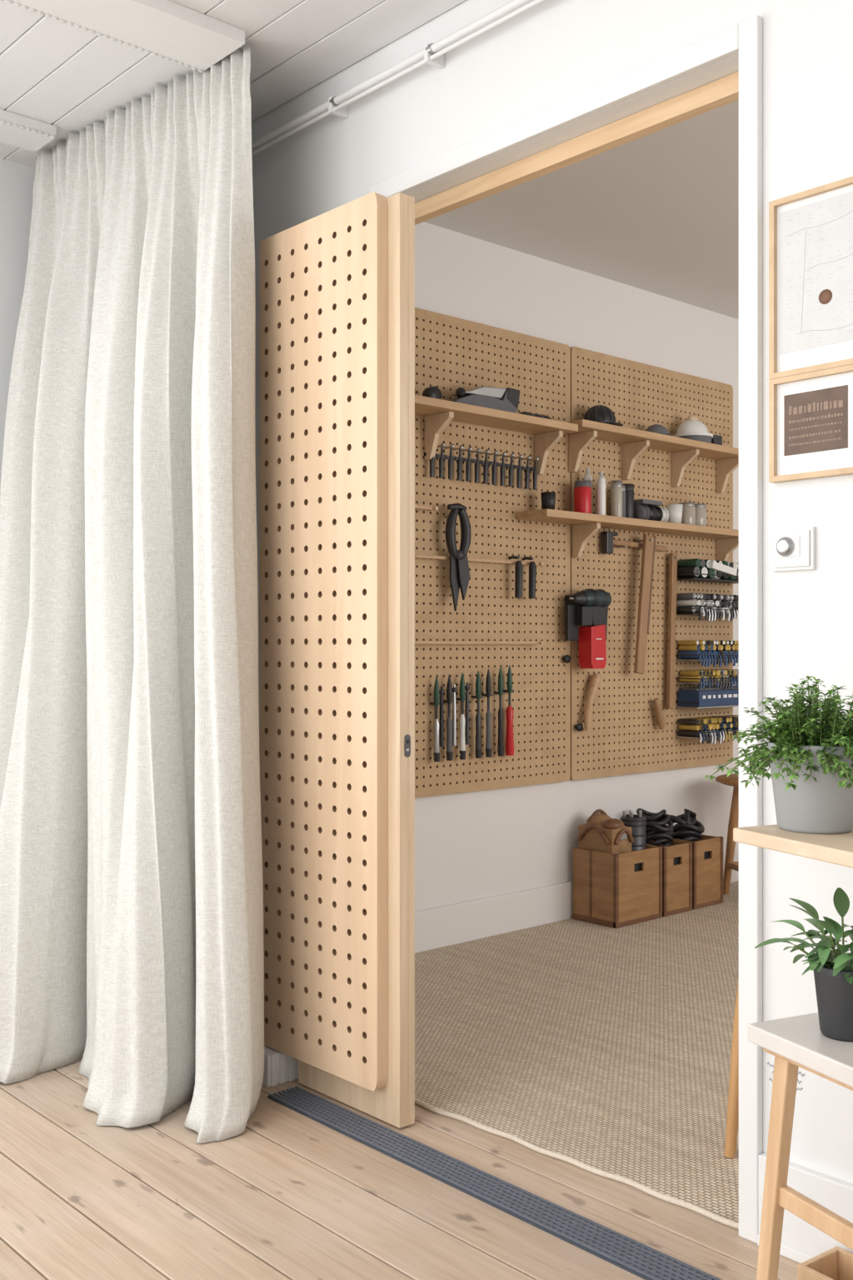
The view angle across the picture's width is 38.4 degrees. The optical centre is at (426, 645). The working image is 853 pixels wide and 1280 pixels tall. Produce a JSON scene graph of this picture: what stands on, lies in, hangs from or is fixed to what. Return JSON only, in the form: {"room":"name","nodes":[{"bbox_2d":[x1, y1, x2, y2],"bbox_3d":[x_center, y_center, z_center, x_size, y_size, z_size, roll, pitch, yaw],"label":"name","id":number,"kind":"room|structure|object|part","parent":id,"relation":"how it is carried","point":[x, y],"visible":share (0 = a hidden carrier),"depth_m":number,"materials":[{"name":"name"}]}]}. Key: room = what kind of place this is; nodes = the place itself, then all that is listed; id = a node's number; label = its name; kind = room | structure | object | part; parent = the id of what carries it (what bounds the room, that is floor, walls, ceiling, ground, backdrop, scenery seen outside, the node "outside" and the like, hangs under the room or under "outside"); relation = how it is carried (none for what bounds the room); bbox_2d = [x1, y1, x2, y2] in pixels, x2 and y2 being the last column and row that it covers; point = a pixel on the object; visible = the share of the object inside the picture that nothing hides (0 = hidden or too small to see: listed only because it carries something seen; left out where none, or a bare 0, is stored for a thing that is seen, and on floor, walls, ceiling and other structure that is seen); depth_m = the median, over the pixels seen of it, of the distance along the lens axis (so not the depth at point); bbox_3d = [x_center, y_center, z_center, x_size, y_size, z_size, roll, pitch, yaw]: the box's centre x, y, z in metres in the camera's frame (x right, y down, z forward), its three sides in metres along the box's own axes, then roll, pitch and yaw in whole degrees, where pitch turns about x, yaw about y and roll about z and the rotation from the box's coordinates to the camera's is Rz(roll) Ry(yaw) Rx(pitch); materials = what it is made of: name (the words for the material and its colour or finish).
{"room":"living room","nodes":[
{"label":"living room","id":0,"kind":"room"},
{"bbox_2d":[0,157,35,492],"bbox_3d":[-2.552,-0.230,2.722,4.290,2.660,0.100,0,0,-42],"label":"wall","id":1,"kind":"structure","parent":0,"point":[17,180],"depth_m":3.79,"materials":[{"name":"paint"}]},
{"bbox_2d":[0,0,464,167],"bbox_3d":[-0.793,-1.530,0.693,4.200,0.060,5.270,0,0,-42],"label":"ceiling","id":2,"kind":"structure","parent":0,"point":[66,77],"depth_m":3.10,"materials":[{"name":"wood"}]},
{"bbox_2d":[0,109,56,151],"bbox_3d":[-2.519,-1.480,2.318,3.780,0.039,0.145,0,0,-42],"label":"ceiling beam","id":3,"kind":"structure","parent":2,"relation":"attached to","point":[17,130],"depth_m":3.50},
{"bbox_2d":[0,0,244,72],"bbox_3d":[-1.951,-1.480,1.760,3.880,0.039,0.196,0,0,-42],"label":"track","id":4,"kind":"structure","parent":2,"relation":"attached to","point":[167,29],"depth_m":2.90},
{"bbox_2d":[0,43,264,1143],"bbox_3d":[-0.871,-0.196,3.157,1.226,2.589,0.521,0,0,39],"label":"linen curtain","id":5,"kind":"object","parent":2,"relation":"hanging from","point":[132,883],"visible":1,"depth_m":3.08,"materials":[{"name":"white fabric"}]},
{"bbox_2d":[0,1045,799,1279],"bbox_3d":[0.920,1.130,2.229,8.800,0.060,5.470,0,0,-42],"label":"floor","id":6,"kind":"structure","parent":0,"point":[290,1196],"depth_m":2.41,"materials":[{"name":"brown wood"}]},
{"bbox_2d":[267,1085,722,1279],"bbox_3d":[0.770,1.096,1.756,0.090,0.008,3.365,0,0,-42],"label":"floor track","id":7,"kind":"object","parent":6,"relation":"on","point":[634,1257],"visible":1,"depth_m":2.44,"materials":[{"name":"metal"}]},
{"bbox_2d":[415,880,739,1229],"bbox_3d":[2.131,1.094,3.768,4.340,0.012,3.744,0,0,-42],"label":"area rug","id":8,"kind":"object","parent":6,"relation":"on","point":[601,1050],"visible":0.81,"depth_m":3.33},
{"bbox_2d":[572,845,662,928],"bbox_3d":[0.762,0.945,4.890,0.288,0.284,0.227,0,0,-42],"label":"wooden crate","id":9,"kind":"object","parent":8,"relation":"on","point":[616,891],"visible":0.98,"depth_m":4.80,"materials":[{"name":"brown wood"}]},
{"bbox_2d":[577,809,634,854],"bbox_3d":[0.709,0.766,4.851,0.147,0.228,0.198,0,0,-42],"label":"tool bag","id":10,"kind":"object","parent":9,"relation":"in","point":[602,832],"visible":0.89,"depth_m":4.80,"materials":[{"name":"brown leather"}]},
{"bbox_2d":[620,810,646,851],"bbox_3d":[0.832,0.869,4.924,0.108,0.409,0.108,0,0,-42],"label":"tin","id":11,"kind":"object","parent":9,"relation":"in","point":[637,822],"visible":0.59,"depth_m":4.88,"materials":[{"name":"metal"}]},
{"bbox_2d":[646,840,692,916],"bbox_3d":[0.949,0.948,5.058,0.186,0.280,0.227,0,0,-42],"label":"wooden crate","id":12,"kind":"object","parent":8,"relation":"on","point":[677,857],"visible":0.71,"depth_m":4.97,"materials":[{"name":"brown wood"}]},
{"bbox_2d":[636,808,674,846],"bbox_3d":[0.948,0.773,5.058,0.138,0.197,0.158,0,0,-42],"label":"cable","id":13,"kind":"object","parent":12,"relation":"in","point":[657,827],"visible":0.7,"depth_m":5.01,"materials":[{"name":"rubber"}]},
{"bbox_2d":[660,834,723,909],"bbox_3d":[1.105,0.948,5.198,0.206,0.280,0.227,0,0,-42],"label":"wooden crate","id":14,"kind":"object","parent":8,"relation":"on","point":[707,852],"visible":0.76,"depth_m":5.12,"materials":[{"name":"brown wood"}]},
{"bbox_2d":[670,809,704,841],"bbox_3d":[1.097,0.794,5.207,0.154,0.220,0.166,0,0,-42],"label":"hose","id":15,"kind":"object","parent":14,"relation":"in","point":[688,829],"visible":0.58,"depth_m":5.16,"materials":[{"name":"black rubber"}]},
{"bbox_2d":[715,773,739,894],"bbox_3d":[1.454,0.829,5.287,0.400,0.518,0.400,0,0,-42],"label":"wooden stool","id":16,"kind":"object","parent":8,"relation":"on","point":[732,780],"visible":0.2,"depth_m":5.34,"materials":[{"name":"brown wood"}]},
{"bbox_2d":[724,976,739,1158],"bbox_3d":[0.786,0.844,2.607,0.220,0.488,0.220,0,0,-45],"label":"stool","id":17,"kind":"object","parent":8,"relation":"on","point":[732,1119],"visible":0.09,"depth_m":2.60,"materials":[{"name":"brown wood"}]},
{"bbox_2d":[733,824,852,1279],"bbox_3d":[0.689,0.692,1.780,0.274,0.816,0.420,0,0,-25],"label":"plant stand","id":18,"kind":"object","parent":6,"relation":"on","point":[795,1042],"visible":0.91,"depth_m":1.84,"materials":[{"name":"brown wood"}]},
{"bbox_2d":[705,675,852,834],"bbox_3d":[0.600,0.165,1.892,0.294,0.237,0.312,0,0,-36],"label":"potted fern","id":19,"kind":"object","parent":18,"relation":"on","point":[811,763],"visible":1,"depth_m":1.84,"materials":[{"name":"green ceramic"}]},
{"bbox_2d":[755,887,852,1041],"bbox_3d":[0.628,0.477,1.847,0.232,0.205,0.210,0,0,33],"label":"potted leafy plant","id":20,"kind":"object","parent":18,"relation":"on","point":[833,969],"visible":1,"depth_m":1.80,"materials":[{"name":"green plant"}]},
{"bbox_2d":[797,1246,852,1279],"bbox_3d":[0.740,1.067,1.974,0.110,0.065,0.260,0,0,-36],"label":"wooden box","id":21,"kind":"object","parent":6,"relation":"on","point":[836,1263],"visible":1,"depth_m":2.08,"materials":[{"name":"brown wood"}]},
{"bbox_2d":[251,0,852,1184],"bbox_3d":[0.804,-0.230,2.125,0.090,2.660,5.270,0,0,-42],"label":"wall","id":22,"kind":"structure","parent":0,"point":[551,52],"depth_m":2.29,"materials":[{"name":"white paint"}]},
{"bbox_2d":[262,1045,298,1086],"bbox_3d":[-0.370,1.061,3.113,0.120,0.078,0.071,0,0,-42],"label":"trim","id":23,"kind":"structure","parent":22,"relation":"attached to","point":[280,1067],"depth_m":3.07,"materials":[{"name":"white wood"}]},
{"bbox_2d":[260,192,414,1128],"bbox_3d":[-0.227,0.029,2.971,0.078,2.131,0.517,0,0,-42],"label":"door","id":24,"kind":"structure","parent":22,"relation":"in","point":[337,285],"depth_m":2.89,"materials":[{"name":"brown wood"}]},
{"bbox_2d":[251,0,544,155],"bbox_3d":[0.806,-1.392,2.013,0.056,0.040,4.500,0,0,-42],"label":"curtain rail","id":25,"kind":"object","parent":22,"relation":"attached to","point":[432,54],"visible":0.88,"depth_m":2.95,"materials":[{"name":"metal"}]},
{"bbox_2d":[369,15,762,1243],"bbox_3d":[0.237,-0.030,2.676,0.018,2.261,1.132,0,0,-42],"label":"door frame","id":26,"kind":"structure","parent":22,"relation":"attached to","point":[745,37],"depth_m":2.27,"materials":[{"name":"white wood"}]},
{"bbox_2d":[415,70,739,224],"bbox_3d":[0.295,-1.092,2.736,0.032,0.040,1.058,0,0,-42],"label":"lining","id":27,"kind":"object","parent":22,"relation":"attached to","point":[724,91],"visible":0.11,"depth_m":2.66,"materials":[{"name":"brown wood"}]},
{"bbox_2d":[767,1061,805,1089],"bbox_3d":[0.653,0.784,2.224,0.002,0.038,0.078,0,0,-42],"label":"wall label","id":28,"kind":"object","parent":22,"relation":"attached to","point":[768,1062],"visible":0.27,"depth_m":2.21,"materials":[{"name":"grey"}]},
{"bbox_2d":[772,526,815,571],"bbox_3d":[0.656,-0.174,2.203,0.026,0.076,0.084,0,0,-42],"label":"dimmer switch","id":29,"kind":"object","parent":22,"relation":"attached to","point":[793,549],"visible":1,"depth_m":2.20,"materials":[{"name":"white plastic"}]},
{"bbox_2d":[757,1153,852,1263],"bbox_3d":[1.568,1.018,1.190,0.022,0.165,2.856,0,0,-42],"label":"baseboard","id":30,"kind":"structure","parent":22,"relation":"attached to","point":[802,1242],"depth_m":2.17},
{"bbox_2d":[769,175,852,483],"bbox_3d":[0.752,-0.553,2.102,0.018,0.511,0.364,0,0,-42],"label":"framed picture","id":31,"kind":"object","parent":22,"relation":"attached to","point":[811,231],"visible":1,"depth_m":2.18,"materials":[{"name":"white paper"}]},
{"bbox_2d":[415,221,739,911],"bbox_3d":[0.995,-0.250,5.357,4.510,2.700,0.100,0,0,-42],"label":"wall","id":32,"kind":"structure","parent":0,"point":[470,846],"depth_m":4.81,"materials":[{"name":"paint"}]},
{"bbox_2d":[415,307,570,798],"bbox_3d":[0.161,-0.330,4.507,1.112,1.735,0.050,0,0,-42],"label":"pegboard","id":33,"kind":"object","parent":32,"relation":"attached to","point":[452,353],"depth_m":4.59,"materials":[{"name":"beige wood"}]},
{"bbox_2d":[415,504,438,510],"bbox_3d":[-0.028,-0.488,4.311,0.170,0.012,0.047,0,0,-42],"label":"rail","id":34,"kind":"object","parent":33,"relation":"attached to","point":[418,507],"visible":0.61,"depth_m":4.32,"materials":[{"name":"brown wood"}]},
{"bbox_2d":[430,676,444,761],"bbox_3d":[0.039,0.261,4.373,0.046,0.302,0.044,0,0,-42],"label":"screwdriver","id":35,"kind":"object","parent":33,"relation":"hanging from","point":[438,694],"visible":1,"depth_m":4.36,"materials":[{"name":"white plastic"}]},
{"bbox_2d":[443,675,457,760],"bbox_3d":[0.085,0.258,4.414,0.046,0.308,0.044,0,0,-42],"label":"screwdriver","id":36,"kind":"object","parent":33,"relation":"hanging from","point":[451,697],"visible":0.98,"depth_m":4.40,"materials":[{"name":"black plastic"}]},
{"bbox_2d":[455,672,469,759],"bbox_3d":[0.133,0.255,4.457,0.046,0.314,0.044,0,0,-42],"label":"screwdriver","id":37,"kind":"object","parent":33,"relation":"hanging from","point":[464,690],"visible":1,"depth_m":4.44,"materials":[{"name":"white plastic"}]},
{"bbox_2d":[471,670,483,758],"bbox_3d":[0.189,0.252,4.508,0.036,0.320,0.044,0,0,-42],"label":"screwdriver","id":38,"kind":"object","parent":33,"relation":"hanging from","point":[478,691],"visible":1,"depth_m":4.49,"materials":[{"name":"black plastic"}]},
{"bbox_2d":[415,640,543,644],"bbox_3d":[0.158,-0.012,4.478,0.770,0.012,0.047,0,0,-42],"label":"rail","id":39,"kind":"object","parent":33,"relation":"attached to","point":[416,642],"visible":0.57,"depth_m":4.49,"materials":[{"name":"brown wood"}]},
{"bbox_2d":[415,554,543,565],"bbox_3d":[0.158,-0.315,4.478,0.770,0.012,0.047,0,0,-42],"label":"rail","id":40,"kind":"object","parent":33,"relation":"attached to","point":[417,556],"visible":0.5,"depth_m":4.50,"materials":[{"name":"brown wood"}]},
{"bbox_2d":[445,503,471,610],"bbox_3d":[0.112,-0.319,4.393,0.097,0.387,0.079,0,0,0],"label":"pruning shears","id":41,"kind":"object","parent":40,"relation":"hanging from","point":[459,577],"visible":1,"depth_m":4.38,"materials":[{"name":"black metal"}]},
{"bbox_2d":[508,555,523,598],"bbox_3d":[0.336,-0.261,4.625,0.030,0.162,0.068,0,0,-42],"label":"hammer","id":42,"kind":"object","parent":40,"relation":"hanging from","point":[518,567],"visible":1,"depth_m":4.60,"materials":[{"name":"black rubber"}]},
{"bbox_2d":[522,556,536,598],"bbox_3d":[0.391,-0.261,4.675,0.030,0.162,0.068,0,0,-42],"label":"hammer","id":43,"kind":"object","parent":40,"relation":"hanging from","point":[532,567],"visible":1,"depth_m":4.65,"materials":[{"name":"black rubber"}]},
{"bbox_2d":[424,442,539,489],"bbox_3d":[0.218,-0.663,4.531,0.570,0.126,0.046,0,0,-42],"label":"screwdriver","id":44,"kind":"object","parent":33,"relation":"attached to","point":[441,457],"visible":1,"depth_m":4.52,"materials":[{"name":"metal"}]},
{"bbox_2d":[481,669,493,757],"bbox_3d":[0.229,0.249,4.543,0.036,0.326,0.044,0,0,-42],"label":"screwdriver","id":45,"kind":"object","parent":33,"relation":"hanging from","point":[488,683],"visible":1,"depth_m":4.53,"materials":[{"name":"black plastic"}]},
{"bbox_2d":[415,395,578,474],"bbox_3d":[0.144,-0.753,4.385,1.025,0.183,0.160,0,0,-42],"label":"wall shelf","id":46,"kind":"object","parent":33,"relation":"attached to","point":[438,413],"visible":0.83,"depth_m":4.40,"materials":[{"name":"brown wood"}]},
{"bbox_2d":[422,385,441,399],"bbox_3d":[0.025,-0.875,4.286,0.075,0.060,0.040,0,0,-42],"label":"tape measure","id":47,"kind":"object","parent":46,"relation":"on","point":[434,392],"visible":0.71,"depth_m":4.26,"materials":[{"name":"black plastic"}]},
{"bbox_2d":[450,386,520,412],"bbox_3d":[0.203,-0.896,4.446,0.323,0.102,0.074,0,0,-42],"label":"plane","id":48,"kind":"object","parent":46,"relation":"on","point":[507,399],"visible":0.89,"depth_m":4.43,"materials":[{"name":"grey metal"}]},
{"bbox_2d":[518,411,553,419],"bbox_3d":[0.408,-0.862,4.630,0.195,0.031,0.080,0,0,-42],"label":"gloves","id":49,"kind":"object","parent":46,"relation":"on","point":[522,412],"visible":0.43,"depth_m":4.59,"materials":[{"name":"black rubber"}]},
{"bbox_2d":[494,667,504,756],"bbox_3d":[0.275,0.246,4.585,0.036,0.332,0.044,0,0,-42],"label":"screwdriver","id":50,"kind":"object","parent":33,"relation":"hanging from","point":[500,687],"visible":1,"depth_m":4.57,"materials":[{"name":"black plastic"}]},
{"bbox_2d":[503,665,514,755],"bbox_3d":[0.312,0.243,4.614,0.042,0.338,0.049,0,0,-42],"label":"screwdriver","id":51,"kind":"object","parent":33,"relation":"hanging from","point":[510,747],"visible":1,"depth_m":4.60,"materials":[{"name":"red plastic"}]},
{"bbox_3d":[0.552,0.052,4.843,0.032,0.032,0.028,0,0,-42],"label":"black knob","id":52,"kind":"part","parent":33,"relation":"part of","materials":[{"name":"black plastic"}]},
{"bbox_2d":[415,849,739,953],"bbox_3d":[1.034,1.022,5.313,4.508,0.155,0.017,0,0,-42],"label":"baseboard","id":53,"kind":"structure","parent":32,"relation":"attached to","point":[444,926],"depth_m":4.60,"materials":[{"name":"paint"}]},
{"bbox_2d":[570,346,733,779],"bbox_3d":[1.008,-0.330,5.241,1.115,1.735,0.088,0,0,-42],"label":"pegboard","id":54,"kind":"object","parent":32,"relation":"attached to","point":[625,737],"depth_m":5.18,"materials":[{"name":"beige wood"}]},
{"bbox_3d":[0.606,0.325,4.892,0.032,0.032,0.028,0,0,-42],"label":"black knob","id":55,"kind":"part","parent":54,"relation":"part of","materials":[{"name":"black plastic"}]},
{"bbox_2d":[565,588,611,668],"bbox_3d":[0.630,-0.068,4.857,0.220,0.316,0.112,0,0,-42],"label":"cordless drill","id":56,"kind":"object","parent":54,"relation":"attached to","point":[588,608],"visible":1,"depth_m":4.82,"materials":[{"name":"plastic"}]},
{"bbox_3d":[0.666,0.224,4.922,0.048,0.232,0.089,0,0,34],"label":"chisel handle","id":57,"kind":"part","parent":54,"relation":"part of","materials":[{"name":"brown wood"}]},
{"bbox_2d":[516,509,739,560],"bbox_3d":[0.916,-0.431,5.078,1.400,0.158,0.160,0,0,-42],"label":"wall shelf","id":58,"kind":"object","parent":54,"relation":"attached to","point":[585,526],"visible":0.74,"depth_m":4.88,"materials":[{"name":"brown wood"}]},
{"bbox_2d":[540,491,555,509],"bbox_3d":[0.466,-0.548,4.681,0.058,0.075,0.058,0,0,-42],"label":"cup","id":59,"kind":"object","parent":58,"relation":"on","point":[548,498],"visible":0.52,"depth_m":4.66,"materials":[{"name":"plastic"}]},
{"bbox_2d":[574,480,591,513],"bbox_3d":[0.615,-0.578,4.815,0.068,0.135,0.068,0,0,-42],"label":"paint jar","id":60,"kind":"object","parent":58,"relation":"on","point":[582,490],"visible":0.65,"depth_m":4.79,"materials":[{"name":"plastic"}]},
{"bbox_2d":[583,468,592,513],"bbox_3d":[0.643,-0.609,4.881,0.034,0.197,0.034,0,0,-42],"label":"glue bottle","id":61,"kind":"object","parent":58,"relation":"on","point":[587,477],"visible":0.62,"depth_m":4.87,"materials":[{"name":"white plastic"}]},
{"bbox_2d":[597,470,605,514],"bbox_3d":[0.690,-0.599,4.829,0.034,0.177,0.034,0,0,-42],"label":"glue bottle","id":62,"kind":"object","parent":58,"relation":"on","point":[601,480],"visible":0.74,"depth_m":4.82,"materials":[{"name":"white plastic"}]},
{"bbox_2d":[605,485,606,514],"bbox_3d":[0.700,-0.592,4.892,0.036,0.162,0.036,0,0,-42],"label":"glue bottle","id":63,"kind":"object","parent":58,"relation":"on","point":[606,485],"visible":0.09,"depth_m":4.88,"materials":[{"name":"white plastic"}]},
{"bbox_2d":[610,480,622,516],"bbox_3d":[0.761,-0.586,4.906,0.048,0.150,0.048,0,0,-42],"label":"tin","id":64,"kind":"object","parent":58,"relation":"on","point":[616,485],"visible":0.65,"depth_m":4.89,"materials":[{"name":"metal"}]},
{"bbox_2d":[622,485,625,517],"bbox_3d":[0.782,-0.581,4.965,0.052,0.140,0.052,0,0,-42],"label":"tin","id":65,"kind":"object","parent":58,"relation":"on","point":[623,486],"visible":0.18,"depth_m":4.95,"materials":[{"name":"grey metal"}]},
{"bbox_2d":[622,483,634,518],"bbox_3d":[0.820,-0.586,5.013,0.060,0.150,0.060,0,0,-42],"label":"tin","id":66,"kind":"object","parent":58,"relation":"on","point":[629,487],"visible":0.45,"depth_m":4.99,"materials":[{"name":"metal"}]},
{"bbox_2d":[634,499,669,521],"bbox_3d":[0.930,-0.556,5.098,0.167,0.092,0.074,0,0,-42],"label":"spool","id":67,"kind":"object","parent":58,"relation":"on","point":[647,509],"visible":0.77,"depth_m":5.06,"materials":[{"name":"black plastic"}]},
{"bbox_2d":[665,504,683,523],"bbox_3d":[1.049,-0.553,5.177,0.072,0.085,0.072,0,0,-42],"label":"cup","id":68,"kind":"object","parent":58,"relation":"on","point":[675,511],"visible":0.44,"depth_m":5.15,"materials":[{"name":"plastic"}]},
{"bbox_2d":[679,502,706,526],"bbox_3d":[1.151,-0.562,5.296,0.154,0.104,0.074,0,0,-42],"label":"glass jar","id":69,"kind":"object","parent":58,"relation":"on","point":[693,513],"visible":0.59,"depth_m":5.25,"materials":[{"name":"glass"}]},
{"bbox_2d":[601,530,667,554],"bbox_3d":[0.877,-0.420,5.119,0.425,0.090,0.052,0,0,-42],"label":"hammer","id":70,"kind":"object","parent":54,"relation":"attached to","point":[607,541],"visible":0.84,"depth_m":5.00,"materials":[{"name":"brown wood"}]},
{"bbox_2d":[634,534,656,674],"bbox_3d":[0.893,-0.173,5.109,0.126,0.581,0.087,0,0,-42],"label":"square","id":71,"kind":"object","parent":54,"relation":"hanging from","point":[649,542],"visible":0.93,"depth_m":5.08,"materials":[{"name":"brown wood"}]},
{"bbox_2d":[565,405,739,493],"bbox_3d":[0.995,-0.825,5.139,1.200,0.270,0.174,0,0,-42],"label":"wall shelf","id":72,"kind":"object","parent":54,"relation":"attached to","point":[634,442],"depth_m":5.05,"materials":[{"name":"brown wood"}]},
{"bbox_3d":[0.701,-0.915,4.869,0.138,0.090,0.166,0,0,-42],"label":"black cap","id":73,"kind":"part","parent":72,"relation":"part of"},
{"bbox_2d":[645,424,671,435],"bbox_3d":[0.965,-0.898,5.129,0.124,0.058,0.124,0,0,-42],"label":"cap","id":74,"kind":"object","parent":72,"relation":"on","point":[657,428],"visible":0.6,"depth_m":5.09,"materials":[{"name":"grey fabric"}]},
{"bbox_2d":[673,415,722,444],"bbox_3d":[1.174,-0.934,5.316,0.238,0.129,0.176,0,0,-42],"label":"helmet","id":75,"kind":"object","parent":72,"relation":"on","point":[692,428],"visible":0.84,"depth_m":5.24,"materials":[{"name":"white plastic"}]},
{"bbox_3d":[0.987,0.289,5.219,0.062,0.136,0.050,0,0,-42],"label":"file handle","id":76,"kind":"part","parent":54,"relation":"part of","materials":[{"name":"brown wood"}]},
{"bbox_2d":[666,552,678,708],"bbox_3d":[1.053,-0.065,5.277,0.056,0.671,0.052,0,0,-42],"label":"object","id":77,"kind":"object","parent":54,"relation":"hanging from","point":[672,557],"visible":1,"depth_m":5.26,"materials":[{"name":"brown wood"}]},
{"bbox_2d":[675,558,739,744],"bbox_3d":[1.279,0.026,5.426,0.465,0.803,0.132,0,0,-42],"label":"rack","id":78,"kind":"object","parent":54,"relation":"attached to","point":[707,605],"visible":0.8,"depth_m":5.33,"materials":[{"name":"multicoloured plastic"}]},
{"bbox_2d":[425,100,739,319],"bbox_3d":[2.318,-1.550,3.881,4.510,0.060,3.863,0,0,-42],"label":"ceiling","id":79,"kind":"structure","parent":0,"point":[657,212],"depth_m":4.34,"materials":[{"name":"paint"}]}
]}

